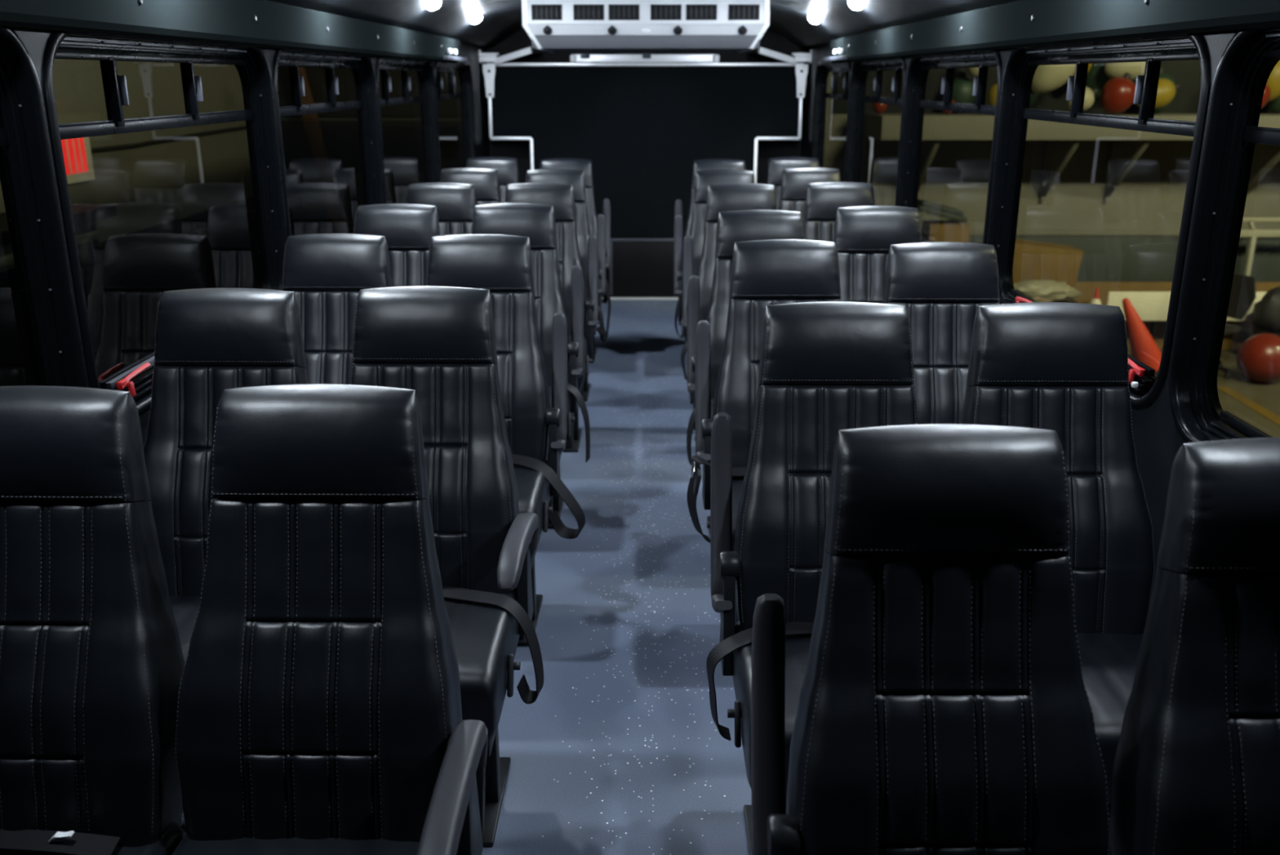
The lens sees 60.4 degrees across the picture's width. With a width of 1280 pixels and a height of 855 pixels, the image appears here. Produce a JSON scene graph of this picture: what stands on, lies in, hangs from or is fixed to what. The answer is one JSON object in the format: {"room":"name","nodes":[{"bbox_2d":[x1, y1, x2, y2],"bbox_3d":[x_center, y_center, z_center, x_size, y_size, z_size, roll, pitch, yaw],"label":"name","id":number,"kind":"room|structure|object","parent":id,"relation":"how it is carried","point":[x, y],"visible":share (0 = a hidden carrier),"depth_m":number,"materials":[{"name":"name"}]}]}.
{"room":"transit interior","nodes":[
{"label":"transit interior","id":0,"kind":"room"},
{"bbox_2d":[0,26,490,446],"bbox_3d":[-1.207,-0.430,3.606,0.075,1.840,10.120,0,18,0],"label":"wall","id":1,"kind":"structure","parent":0,"point":[35,40],"depth_m":4.81,"materials":[{"name":"black"}]},
{"bbox_2d":[0,26,88,387],"bbox_3d":[-1.212,-0.168,1.588,0.079,0.872,1.383,0,18,0],"label":"window","id":2,"kind":"structure","parent":1,"relation":"in","point":[28,180],"depth_m":2.19,"materials":[{"name":"black metal"}]},
{"bbox_2d":[42,30,287,417],"bbox_3d":[-1.203,-0.589,2.918,0.079,0.872,1.383,0,18,0],"label":"window","id":3,"kind":"structure","parent":1,"relation":"in","point":[251,64],"depth_m":2.80,"materials":[{"name":"black metal"}]},
{"bbox_2d":[0,0,467,62],"bbox_3d":[-1.124,-0.989,2.604,0.100,0.132,8.550,0,18,0],"label":"trim","id":4,"kind":"structure","parent":1,"relation":"attached to","point":[250,23],"depth_m":2.99,"materials":[{"name":"black"}]},
{"bbox_2d":[272,48,384,237],"bbox_3d":[-1.195,-1.011,4.248,0.079,0.872,1.383,0,18,0],"label":"window","id":5,"kind":"structure","parent":1,"relation":"in","point":[362,67],"depth_m":4.46,"materials":[{"name":"black metal"}]},
{"bbox_2d":[375,57,439,204],"bbox_3d":[-1.187,-1.432,5.577,0.079,0.872,1.383,0,18,0],"label":"window","id":6,"kind":"structure","parent":1,"relation":"in","point":[427,98],"depth_m":6.06,"materials":[{"name":"black"}]},
{"bbox_2d":[434,61,475,172],"bbox_3d":[-1.179,-1.854,6.907,0.079,0.872,1.383,0,18,0],"label":"window","id":7,"kind":"structure","parent":1,"relation":"in","point":[463,68],"depth_m":7.42,"materials":[{"name":"black"}]},
{"bbox_2d":[180,299,751,854],"bbox_3d":[0.011,0.478,3.886,2.460,0.060,10.120,0,18,0],"label":"floor","id":8,"kind":"structure","parent":0,"point":[620,749],"depth_m":3.19,"materials":[{"name":"grey plastic"}]},
{"bbox_2d":[0,385,186,854],"bbox_3d":[-0.957,0.568,1.613,0.442,1.142,0.653,0,18,1],"label":"seat","id":9,"kind":"object","parent":8,"relation":"on","point":[92,664],"visible":0.97,"depth_m":1.69,"materials":[{"name":"black leather"}]},
{"bbox_2d":[0,822,186,854],"bbox_3d":[-0.958,0.753,1.576,0.442,0.163,0.470,0,18,1],"label":"seat cushion","id":10,"kind":"object","parent":9,"relation":"on","point":[157,837],"depth_m":1.69,"materials":[{"name":"black leather"}]},
{"bbox_2d":[143,287,308,662],"bbox_3d":[-0.953,0.312,2.422,0.442,1.142,0.653,0,18,1],"label":"seat","id":11,"kind":"object","parent":8,"relation":"on","point":[209,342],"visible":0.4,"depth_m":2.50,"materials":[{"name":"black leather"}]},
{"bbox_2d":[169,595,200,662],"bbox_3d":[-0.954,0.496,2.385,0.442,0.163,0.470,0,18,1],"label":"seat cushion","id":12,"kind":"object","parent":11,"relation":"on","point":[185,608],"depth_m":2.40,"materials":[{"name":"black leather"}]},
{"bbox_2d":[171,383,488,854],"bbox_3d":[-0.485,0.565,1.623,0.488,1.142,0.652,0,18,1],"label":"seat","id":13,"kind":"object","parent":8,"relation":"on","point":[319,712],"visible":1,"depth_m":1.70,"materials":[{"name":"black leather"}]},
{"bbox_2d":[171,833,419,854],"bbox_3d":[-0.509,0.750,1.586,0.442,0.163,0.470,0,18,1],"label":"seat cushion","id":14,"kind":"object","parent":13,"relation":"on","point":[192,843],"depth_m":1.69,"materials":[{"name":"black leather"}]},
{"bbox_2d":[281,233,391,384],"bbox_3d":[-0.946,0.030,3.313,0.442,1.142,0.653,0,18,0],"label":"seat","id":15,"kind":"object","parent":8,"relation":"on","point":[326,273],"visible":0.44,"depth_m":3.39,"materials":[{"name":"black leather"}]},
{"bbox_2d":[354,204,439,286],"bbox_3d":[-0.936,-0.227,4.123,0.442,1.142,0.653,0,18,0],"label":"seat","id":16,"kind":"object","parent":8,"relation":"on","point":[408,230],"visible":0.26,"depth_m":4.20,"materials":[{"name":"black leather"}]},
{"bbox_2d":[405,182,476,235],"bbox_3d":[-0.924,-0.499,4.982,0.442,1.142,0.653,0,18,1],"label":"seat","id":17,"kind":"object","parent":8,"relation":"on","point":[455,202],"visible":0.22,"depth_m":5.05,"materials":[{"name":"black leather"}]},
{"bbox_2d":[349,285,543,847],"bbox_3d":[-0.471,0.305,2.445,0.505,1.142,0.652,0,18,1],"label":"seat","id":18,"kind":"object","parent":8,"relation":"on","point":[437,342],"visible":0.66,"depth_m":2.51,"materials":[{"name":"black leather"}]},
{"bbox_2d":[444,586,519,742],"bbox_3d":[-0.504,0.489,2.408,0.442,0.163,0.470,0,18,1],"label":"seat cushion","id":19,"kind":"object","parent":18,"relation":"on","point":[485,621],"depth_m":2.32,"materials":[{"name":"black leather"}]},
{"bbox_2d":[439,167,500,204],"bbox_3d":[-0.922,-0.769,5.832,0.442,1.142,0.653,0,18,0],"label":"seat","id":20,"kind":"object","parent":8,"relation":"on","point":[485,180],"visible":0.12,"depth_m":5.90,"materials":[{"name":"black leather"}]},
{"bbox_2d":[466,156,519,203],"bbox_3d":[-0.908,-1.030,6.657,0.442,1.142,0.652,0,18,0],"label":"seat","id":21,"kind":"object","parent":8,"relation":"on","point":[507,168],"visible":0.16,"depth_m":6.73,"materials":[{"name":"black leather"}]},
{"bbox_2d":[426,234,585,645],"bbox_3d":[-0.444,0.034,3.298,0.555,1.142,0.652,0,18,1],"label":"seat","id":22,"kind":"object","parent":8,"relation":"on","point":[501,264],"visible":0.44,"depth_m":3.37,"materials":[{"name":"black leather"}]},
{"bbox_2d":[513,458,551,557],"bbox_3d":[-0.502,0.218,3.261,0.442,0.163,0.470,0,18,1],"label":"seat cushion","id":23,"kind":"object","parent":22,"relation":"on","point":[533,476],"depth_m":3.20,"materials":[{"name":"black leather"}]},
{"bbox_2d":[471,203,590,528],"bbox_3d":[-0.450,-0.234,4.145,0.520,1.142,0.652,0,18,0],"label":"seat","id":24,"kind":"object","parent":8,"relation":"on","point":[536,222],"visible":0.37,"depth_m":4.22,"materials":[{"name":"black leather"}]},
{"bbox_2d":[547,386,571,453],"bbox_3d":[-0.489,-0.050,4.108,0.442,0.163,0.470,0,18,0],"label":"seat cushion","id":25,"kind":"object","parent":24,"relation":"on","point":[569,388],"depth_m":4.05,"materials":[{"name":"black leather"}]},
{"bbox_2d":[504,182,598,452],"bbox_3d":[-0.440,-0.499,4.982,0.488,1.142,0.652,0,18,0],"label":"seat","id":26,"kind":"object","parent":8,"relation":"on","point":[560,196],"visible":0.3,"depth_m":5.06,"materials":[{"name":"black leather"}]},
{"bbox_2d":[568,334,587,386],"bbox_3d":[-0.463,-0.315,4.945,0.442,0.163,0.470,0,18,0],"label":"seat cushion","id":27,"kind":"object","parent":26,"relation":"on","point":[580,380],"depth_m":4.87,"materials":[{"name":"black leather"}]},
{"bbox_2d":[525,168,606,401],"bbox_3d":[-0.428,-0.747,5.762,0.498,1.142,0.653,0,18,1],"label":"seat","id":28,"kind":"object","parent":8,"relation":"on","point":[575,178],"visible":0.26,"depth_m":5.84,"materials":[{"name":"black leather"}]},
{"bbox_2d":[585,315,594,337],"bbox_3d":[-0.457,-0.563,5.725,0.442,0.163,0.470,0,18,1],"label":"seat cushion","id":29,"kind":"object","parent":28,"relation":"on","point":[586,315],"depth_m":5.50,"materials":[{"name":"black leather"}]},
{"bbox_2d":[539,158,610,362],"bbox_3d":[-0.422,-0.995,6.545,0.501,1.142,0.653,0,18,1],"label":"seat","id":30,"kind":"object","parent":8,"relation":"on","point":[585,165],"visible":0.15,"depth_m":6.62,"materials":[{"name":"black leather"}]},
{"bbox_2d":[479,46,812,299],"bbox_3d":[0.038,-1.832,8.073,2.484,1.815,0.160,0,18,0],"label":"wall","id":31,"kind":"structure","parent":8,"relation":"on","point":[642,128],"depth_m":8.00,"materials":[{"name":"black fabric"}]},
{"bbox_2d":[674,159,746,337],"bbox_3d":[0.450,-0.978,6.491,0.491,1.142,0.653,0,18,0],"label":"seat","id":32,"kind":"object","parent":8,"relation":"on","point":[703,164],"visible":0.11,"depth_m":6.57,"materials":[{"name":"black leather"}]},
{"bbox_2d":[674,169,755,403],"bbox_3d":[0.424,-0.734,5.723,0.488,1.142,0.653,0,18,1],"label":"seat","id":33,"kind":"object","parent":8,"relation":"on","point":[704,179],"visible":0.21,"depth_m":5.80,"materials":[{"name":"black leather"}]},
{"bbox_2d":[684,328,687,342],"bbox_3d":[0.446,-0.550,5.685,0.442,0.163,0.470,0,18,1],"label":"seat cushion","id":34,"kind":"object","parent":33,"relation":"on","point":[685,330],"depth_m":5.48,"materials":[{"name":"black leather"}]},
{"bbox_2d":[680,182,777,380],"bbox_3d":[0.435,-0.492,4.957,0.497,1.142,0.652,0,18,1],"label":"seat","id":35,"kind":"object","parent":8,"relation":"on","point":[721,197],"visible":0.23,"depth_m":5.03,"materials":[{"name":"black leather"}]},
{"bbox_2d":[686,209,804,537],"bbox_3d":[0.415,-0.167,3.932,0.492,1.142,0.652,0,18,0],"label":"seat","id":36,"kind":"object","parent":8,"relation":"on","point":[742,225],"visible":0.23,"depth_m":4.00,"materials":[{"name":"black leather"}]},
{"bbox_2d":[711,405,713,418],"bbox_3d":[0.439,0.018,3.894,0.442,0.163,0.470,0,18,0],"label":"seat cushion","id":37,"kind":"object","parent":36,"relation":"on","point":[712,406],"depth_m":3.88,"materials":[{"name":"black leather"}]},
{"bbox_2d":[687,239,841,625],"bbox_3d":[0.398,0.070,3.187,0.519,1.142,0.652,0,18,0],"label":"seat","id":38,"kind":"object","parent":8,"relation":"on","point":[769,272],"visible":0.39,"depth_m":3.26,"materials":[{"name":"black leather"}]},
{"bbox_2d":[732,475,744,551],"bbox_3d":[0.436,0.254,3.149,0.442,0.163,0.470,0,18,0],"label":"seat cushion","id":39,"kind":"object","parent":38,"relation":"on","point":[737,481],"depth_m":3.07,"materials":[{"name":"black leather"}]},
{"bbox_2d":[766,156,819,209],"bbox_3d":[0.943,-1.031,6.658,0.442,1.142,0.653,0,18,0],"label":"seat","id":40,"kind":"object","parent":8,"relation":"on","point":[775,166],"visible":0.11,"depth_m":6.73,"materials":[{"name":"black leather"}]},
{"bbox_2d":[778,167,840,218],"bbox_3d":[0.922,-0.775,5.852,0.442,1.142,0.652,0,18,1],"label":"seat","id":41,"kind":"object","parent":8,"relation":"on","point":[794,181],"visible":0.21,"depth_m":5.92,"materials":[{"name":"black leather"}]},
{"bbox_2d":[706,301,917,854],"bbox_3d":[0.392,0.361,2.266,0.502,1.142,0.652,0,18,0],"label":"seat","id":42,"kind":"object","parent":8,"relation":"on","point":[826,368],"visible":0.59,"depth_m":2.34,"materials":[{"name":"black leather"}]},
{"bbox_2d":[732,620,812,799],"bbox_3d":[0.421,0.546,2.229,0.442,0.163,0.470,0,18,0],"label":"seat cushion","id":43,"kind":"object","parent":42,"relation":"on","point":[798,633],"depth_m":2.19,"materials":[{"name":"black leather"}]},
{"bbox_2d":[803,182,875,241],"bbox_3d":[0.933,-0.510,5.014,0.442,1.142,0.652,0,18,0],"label":"seat","id":44,"kind":"object","parent":8,"relation":"on","point":[823,200],"visible":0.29,"depth_m":5.09,"materials":[{"name":"black leather"}]},
{"bbox_2d":[833,205,921,303],"bbox_3d":[0.895,-0.206,4.058,0.442,1.142,0.653,0,18,1],"label":"seat","id":45,"kind":"object","parent":8,"relation":"on","point":[864,235],"visible":0.22,"depth_m":4.14,"materials":[{"name":"black leather"}]},
{"bbox_2d":[751,423,1109,854],"bbox_3d":[0.405,0.629,1.421,0.488,1.142,0.653,0,18,0],"label":"seat","id":46,"kind":"object","parent":8,"relation":"on","point":[944,708],"visible":1,"depth_m":1.50,"materials":[{"name":"black leather"}]},
{"bbox_2d":[882,241,999,424],"bbox_3d":[0.887,0.086,3.134,0.442,1.142,0.653,0,18,1],"label":"seat","id":47,"kind":"object","parent":8,"relation":"on","point":[942,286],"visible":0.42,"depth_m":3.21,"materials":[{"name":"black leather"}]},
{"bbox_2d":[960,302,1154,854],"bbox_3d":[0.879,0.364,2.259,0.442,1.142,0.652,0,18,0],"label":"seat","id":48,"kind":"object","parent":8,"relation":"on","point":[1062,367],"visible":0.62,"depth_m":2.33,"materials":[{"name":"black leather"}]},
{"bbox_2d":[1076,631,1143,802],"bbox_3d":[0.879,0.548,2.221,0.442,0.163,0.470,0,18,0],"label":"seat cushion","id":49,"kind":"object","parent":48,"relation":"on","point":[1108,660],"depth_m":2.14,"materials":[{"name":"black leather"}]},
{"bbox_2d":[1109,436,1279,854],"bbox_3d":[0.881,0.647,1.365,0.442,1.142,0.652,0,18,0],"label":"seat","id":50,"kind":"object","parent":8,"relation":"on","point":[1196,771],"visible":1,"depth_m":1.45,"materials":[{"name":"black leather"}]},
{"bbox_2d":[267,0,1019,47],"bbox_3d":[0.011,-1.383,3.296,2.360,0.200,10.120,0,18,0],"label":"ceiling","id":51,"kind":"structure","parent":0,"point":[500,19],"depth_m":5.47,"materials":[{"name":"black plastic"}]},
{"bbox_2d":[426,0,441,10],"bbox_3d":[-0.947,-1.935,5.010,0.098,0.066,0.105,-2,18,-6],"label":"ceiling light","id":52,"kind":"object","parent":51,"relation":"attached to","point":[435,4],"visible":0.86,"depth_m":4.99,"materials":[{"name":"white"}]},
{"bbox_2d":[469,14,482,23],"bbox_3d":[-0.939,-2.329,6.254,0.098,0.066,0.105,-2,18,-6],"label":"ceiling light","id":53,"kind":"object","parent":51,"relation":"attached to","point":[477,19],"visible":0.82,"depth_m":6.23,"materials":[{"name":"white"}]},
{"bbox_2d":[521,0,770,52],"bbox_3d":[0.033,-2.280,6.245,1.312,0.264,0.925,0,18,0],"label":"air conditioner","id":54,"kind":"object","parent":51,"relation":"attached to","point":[551,25],"visible":1,"depth_m":5.83,"materials":[{"name":"grey plastic"}]},
{"bbox_2d":[806,13,819,23],"bbox_3d":[0.994,-2.325,6.244,0.098,0.066,0.105,2,18,7],"label":"ceiling light","id":55,"kind":"object","parent":51,"relation":"attached to","point":[813,20],"visible":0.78,"depth_m":6.22,"materials":[{"name":"white"}]},
{"bbox_2d":[848,0,864,9],"bbox_3d":[0.987,-1.931,5.000,0.098,0.066,0.105,2,18,7],"label":"ceiling light","id":56,"kind":"object","parent":51,"relation":"attached to","point":[855,5],"visible":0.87,"depth_m":4.98,"materials":[{"name":"white"}]},
{"bbox_2d":[486,27,804,184],"bbox_3d":[0.040,-2.037,8.428,2.520,2.110,0.060,0,18,0],"label":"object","id":57,"kind":"structure","parent":0,"point":[520,149],"depth_m":8.18,"materials":[{"name":"white metal"}]},
{"bbox_2d":[800,29,1251,602],"bbox_3d":[1.228,-0.425,3.592,0.075,1.840,10.120,0,18,0],"label":"wall","id":58,"kind":"structure","parent":0,"point":[1157,441],"depth_m":2.53,"materials":[{"name":"black metal"}]},
{"bbox_2d":[811,60,851,182],"bbox_3d":[1.243,-1.895,7.039,0.079,0.872,1.388,0,18,0],"label":"window","id":59,"kind":"structure","parent":58,"relation":"in","point":[824,68],"depth_m":7.56,"materials":[{"name":"black"}]},
{"bbox_2d":[844,57,906,206],"bbox_3d":[1.234,-1.472,5.705,0.079,0.872,1.388,0,18,0],"label":"window","id":60,"kind":"structure","parent":58,"relation":"in","point":[858,98],"depth_m":6.20,"materials":[{"name":"black"}]},
{"bbox_2d":[897,49,1002,244],"bbox_3d":[1.226,-1.050,4.370,0.079,0.872,1.388,0,18,0],"label":"window","id":61,"kind":"structure","parent":58,"relation":"in","point":[918,68],"depth_m":4.68,"materials":[{"name":"black metal"}]},
{"bbox_2d":[822,0,1279,62],"bbox_3d":[1.136,-0.985,2.592,0.100,0.132,8.550,0,18,0],"label":"trim","id":62,"kind":"structure","parent":58,"relation":"attached to","point":[1021,23],"depth_m":3.00,"materials":[{"name":"black"}]},
{"bbox_2d":[986,32,1210,409],"bbox_3d":[1.218,-0.626,3.036,0.079,0.872,1.388,0,18,0],"label":"window","id":63,"kind":"structure","parent":58,"relation":"in","point":[1022,64],"depth_m":2.98,"materials":[{"name":"black metal"}]},
{"bbox_2d":[1168,26,1279,443],"bbox_3d":[1.210,-0.203,1.701,0.079,0.872,1.388,0,18,0],"label":"window","id":64,"kind":"structure","parent":58,"relation":"in","point":[1244,68],"depth_m":2.31,"materials":[{"name":"black metal"}]},
{"label":"outside","id":65,"kind":"structure","parent":0,"visible":0},
{"bbox_2d":[1128,349,1279,436],"bbox_3d":[4.719,1.299,3.845,16.600,0.100,14.600,0,18,0],"label":"ground","id":66,"kind":"structure","parent":65,"point":[1267,395],"depth_m":8.56,"materials":[{"name":"concrete"}]},
{"bbox_2d":[0,195,306,389],"bbox_3d":[-3.224,-0.681,7.147,0.430,1.640,6.000,0,18,0],"label":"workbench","id":67,"kind":"object","parent":66,"relation":"on","point":[125,277],"visible":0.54,"depth_m":6.69,"materials":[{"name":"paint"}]},
{"bbox_2d":[288,66,350,233],"bbox_3d":[-2.910,-2.399,10.125,0.802,3.171,0.080,3,18,10],"label":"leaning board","id":68,"kind":"object","parent":66,"relation":"on","point":[311,121],"visible":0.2,"depth_m":10.09,"materials":[{"name":"wood"}]},
{"bbox_2d":[1062,299,1078,302],"bbox_3d":[3.111,-0.924,9.916,1.510,0.470,0.600,0,18,0],"label":"bench","id":69,"kind":"object","parent":66,"relation":"on","point":[1072,300],"visible":0.02,"depth_m":9.73,"materials":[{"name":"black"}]},
{"bbox_2d":[921,220,970,242],"bbox_3d":[2.697,-1.487,9.793,0.350,0.678,0.301,0,18,0],"label":"cardboard box","id":70,"kind":"object","parent":69,"relation":"on","point":[954,231],"visible":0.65,"depth_m":9.58,"materials":[{"name":"cardboard"}]},
{"bbox_2d":[916,198,967,222],"bbox_3d":[2.623,-1.904,9.661,0.434,0.184,0.320,0,18,0],"label":"binder","id":71,"kind":"object","parent":70,"relation":"on","point":[926,206],"visible":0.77,"depth_m":9.52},
{"bbox_2d":[1013,280,1082,302],"bbox_3d":[3.472,-1.171,9.512,0.670,0.217,0.258,0,18,0],"label":"plastic bag","id":72,"kind":"object","parent":69,"relation":"on","point":[1039,291],"visible":0.7,"depth_m":9.43,"materials":[{"name":"plastic"}]},
{"bbox_2d":[1013,239,1083,302],"bbox_3d":[3.524,-1.399,9.752,0.669,0.528,0.284,0,18,0],"label":"cardboard box","id":73,"kind":"object","parent":69,"relation":"on","point":[1033,260],"visible":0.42,"depth_m":9.60,"materials":[{"name":"cardboard"}]},
{"bbox_2d":[1089,287,1102,304],"bbox_3d":[4.026,-1.072,9.728,0.100,0.335,0.100,0,18,0],"label":"spray bottle","id":74,"kind":"object","parent":66,"relation":"on","point":[1095,300],"visible":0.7,"depth_m":9.68,"materials":[{"name":"plastic"}]},
{"bbox_2d":[1122,297,1161,376],"bbox_3d":[4.084,-0.713,8.876,0.465,0.670,0.340,0,18,0],"label":"traffic cone","id":75,"kind":"object","parent":66,"relation":"on","point":[1144,348],"visible":0.5,"depth_m":8.81,"materials":[{"name":"plastic"}]},
{"bbox_2d":[1072,281,1279,349],"bbox_3d":[6.777,-1.005,9.938,5.760,0.612,0.052,0,18,0],"label":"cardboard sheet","id":76,"kind":"object","parent":66,"relation":"on","point":[1233,341],"visible":0.02,"depth_m":9.89,"materials":[{"name":"cardboard"}]},
{"bbox_2d":[1106,291,1266,340],"bbox_3d":[6.425,-0.917,9.720,4.660,0.575,0.380,0,18,0],"label":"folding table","id":77,"kind":"object","parent":66,"relation":"on","point":[1153,306],"visible":0.27,"depth_m":9.63,"materials":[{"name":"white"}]},
{"bbox_2d":[1217,273,1256,378],"bbox_3d":[4.697,-0.849,9.116,0.557,0.809,0.537,-10,20,-28],"label":"office chair","id":78,"kind":"object","parent":66,"relation":"on","point":[1242,295],"visible":0.17,"depth_m":9.05,"materials":[{"name":"black"}]},
{"bbox_2d":[1217,386,1279,425],"bbox_3d":[4.593,-0.005,7.786,0.100,0.004,2.107,1,18,3],"label":"yellow line","id":79,"kind":"object","parent":66,"relation":"on","point":[1262,411],"visible":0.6,"depth_m":8.31,"materials":[{"name":"paint"}]},
{"bbox_2d":[1236,333,1279,382],"bbox_3d":[5.040,-0.559,8.877,0.400,0.400,0.400,0,18,0],"label":"exercise ball","id":80,"kind":"object","parent":66,"relation":"on","point":[1258,357],"visible":1,"depth_m":8.76,"materials":[{"name":"red rubber"}]},
{"bbox_2d":[1240,217,1279,275],"bbox_3d":[6.838,-1.373,10.224,3.242,1.140,0.075,0,18,0],"label":"steel frame","id":81,"kind":"object","parent":66,"relation":"on","point":[1252,233],"visible":0.31,"depth_m":10.08,"materials":[{"name":"metal"}]},
{"bbox_2d":[1242,330,1279,342],"bbox_3d":[5.474,-0.679,9.508,0.400,0.250,0.340,0,18,0],"label":"stool","id":82,"kind":"object","parent":66,"relation":"on","point":[1246,333],"visible":0.26,"depth_m":9.57,"materials":[{"name":"black"}]},
{"bbox_2d":[1253,286,1279,333],"bbox_3d":[5.477,-1.006,9.406,0.427,0.393,0.306,0,18,0],"label":"exercise ball","id":83,"kind":"object","parent":82,"relation":"on","point":[1266,311],"visible":1,"depth_m":9.33,"materials":[{"name":"black"}]},
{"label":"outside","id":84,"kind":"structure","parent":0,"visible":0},
{"bbox_2d":[277,66,1279,281],"bbox_3d":[4.761,-3.292,9.972,16.600,4.950,0.145,0,18,0],"label":"wall","id":85,"kind":"structure","parent":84,"point":[1133,236],"depth_m":10.26,"materials":[{"name":"paint"}]},
{"bbox_2d":[831,59,1279,202],"bbox_3d":[5.458,-3.186,9.555,7.400,2.500,0.805,0,18,0],"label":"wall shelf","id":86,"kind":"object","parent":85,"relation":"attached to","point":[938,126],"visible":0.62,"depth_m":9.84,"materials":[{"name":"paint"}]},
{"bbox_2d":[871,93,887,114],"bbox_3d":[2.088,-2.818,9.585,0.131,0.170,0.131,0,18,0],"label":"float","id":87,"kind":"object","parent":86,"relation":"on","point":[878,108],"visible":0.56,"depth_m":9.55,"materials":[{"name":"plastic"}]},
{"bbox_2d":[941,98,955,114],"bbox_3d":[2.678,-2.811,9.562,0.131,0.170,0.131,0,18,0],"label":"float","id":88,"kind":"object","parent":86,"relation":"on","point":[946,112],"visible":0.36,"depth_m":9.55,"materials":[{"name":"red rubber"}]},
{"bbox_2d":[952,71,976,113],"bbox_3d":[2.859,-2.978,9.792,0.262,0.352,0.262,0,18,0],"label":"float","id":89,"kind":"object","parent":86,"relation":"on","point":[962,90],"visible":0.66,"depth_m":9.69,"materials":[{"name":"green plastic"}]},
{"bbox_2d":[965,67,978,76],"bbox_3d":[2.928,-3.174,9.551,0.202,0.260,0.202,0,18,0],"label":"float","id":90,"kind":"object","parent":86,"relation":"on","point":[973,72],"visible":0.2,"depth_m":9.53,"materials":[{"name":"plastic"}]},
{"bbox_2d":[986,80,997,106],"bbox_3d":[3.128,-2.889,9.577,0.202,0.290,0.202,0,18,0],"label":"float","id":91,"kind":"object","parent":86,"relation":"on","point":[992,93],"visible":0.22,"depth_m":9.53,"materials":[{"name":"yellow plastic"}]},
{"bbox_2d":[1029,88,1042,106],"bbox_3d":[3.412,-2.964,9.803,0.269,0.243,0.270,-17,24,-42],"label":"float","id":92,"kind":"object","parent":86,"relation":"on","point":[1033,96],"visible":0.16,"depth_m":9.72,"materials":[{"name":"green plastic"}]},
{"bbox_2d":[1031,63,1075,93],"bbox_3d":[3.529,-3.098,9.404,0.411,0.456,0.381,3,18,9],"label":"float","id":93,"kind":"object","parent":86,"relation":"on","point":[1046,78],"visible":0.34,"depth_m":9.30,"materials":[{"name":"plastic"}]},
{"bbox_2d":[1072,63,1092,75],"bbox_3d":[3.842,-3.205,9.609,0.224,0.368,0.220,2,18,8],"label":"float","id":94,"kind":"object","parent":86,"relation":"on","point":[1090,65],"visible":0.06,"depth_m":9.56,"materials":[{"name":"yellow plastic"}]},
{"bbox_2d":[1066,86,1097,111],"bbox_3d":[3.765,-2.801,9.380,0.207,0.205,0.207,-17,24,-42],"label":"float","id":95,"kind":"object","parent":86,"relation":"on","point":[1090,94],"visible":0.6,"depth_m":9.31,"materials":[{"name":"plastic"}]},
{"bbox_2d":[1085,62,1111,101],"bbox_3d":[4.089,-3.105,9.796,0.302,0.385,0.302,0,18,0],"label":"float","id":96,"kind":"object","parent":86,"relation":"on","point":[1096,77],"visible":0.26,"depth_m":9.68,"materials":[{"name":"green plastic"}]},
{"bbox_2d":[1100,72,1135,114],"bbox_3d":[4.073,-2.840,9.356,0.282,0.340,0.280,-2,18,-6],"label":"float","id":97,"kind":"object","parent":86,"relation":"on","point":[1117,94],"visible":0.96,"depth_m":9.27,"materials":[{"name":"plastic"}]},
{"bbox_2d":[1104,62,1146,80],"bbox_3d":[4.218,-3.128,9.452,0.361,0.301,0.354,17,24,42],"label":"float","id":98,"kind":"object","parent":97,"relation":"on","point":[1112,70],"visible":0.32,"depth_m":9.37,"materials":[{"name":"plastic"}]},
{"bbox_2d":[1136,78,1180,108],"bbox_3d":[4.399,-2.841,9.372,0.301,0.254,0.281,15,23,40],"label":"float","id":99,"kind":"object","parent":86,"relation":"on","point":[1166,89],"visible":0.58,"depth_m":9.28,"materials":[{"name":"yellow plastic"}]},
{"bbox_2d":[1154,68,1176,113],"bbox_3d":[4.579,-2.974,9.730,0.302,0.385,0.302,0,18,0],"label":"float","id":100,"kind":"object","parent":86,"relation":"on","point":[1162,75],"visible":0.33,"depth_m":9.65,"materials":[{"name":"green plastic"}]},
{"bbox_2d":[1261,84,1271,107],"bbox_3d":[5.257,-2.845,9.389,0.222,0.282,0.222,0,18,0],"label":"float","id":101,"kind":"object","parent":86,"relation":"on","point":[1267,92],"visible":0.19,"depth_m":9.30,"materials":[{"name":"plastic"}]},
{"bbox_2d":[1265,95,1279,113],"bbox_3d":[5.699,-2.982,9.773,0.282,0.376,0.282,0,18,0],"label":"float","id":102,"kind":"object","parent":86,"relation":"on","point":[1273,105],"visible":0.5,"depth_m":9.76,"materials":[{"name":"green plastic"}]},
{"bbox_2d":[1266,59,1279,101],"bbox_3d":[5.464,-3.029,9.486,0.306,0.424,0.300,-2,18,-7],"label":"float","id":103,"kind":"object","parent":86,"relation":"on","point":[1273,81],"visible":0.2,"depth_m":9.38,"materials":[{"name":"yellow plastic"}]},
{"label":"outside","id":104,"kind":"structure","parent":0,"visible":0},
{"bbox_2d":[0,58,253,271],"bbox_3d":[-3.531,-1.122,3.127,0.100,4.950,14.600,0,18,0],"label":"wall","id":105,"kind":"structure","parent":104,"point":[148,186],"depth_m":7.83,"materials":[{"name":"paint"}]},
{"bbox_2d":[61,137,94,184],"bbox_3d":[-3.432,-1.629,6.630,0.058,0.300,0.425,0,18,0],"label":"lit sign","id":106,"kind":"object","parent":105,"relation":"attached to","point":[77,153],"visible":0.44,"depth_m":6.66,"materials":[{"name":"red"}]},
{"bbox_2d":[90,125,246,153],"bbox_3d":[-3.435,-2.229,8.415,0.032,0.067,3.250,0,18,0],"label":"conduit","id":107,"kind":"object","parent":105,"relation":"attached to","point":[105,148],"visible":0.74,"depth_m":7.89,"materials":[{"name":"black"}]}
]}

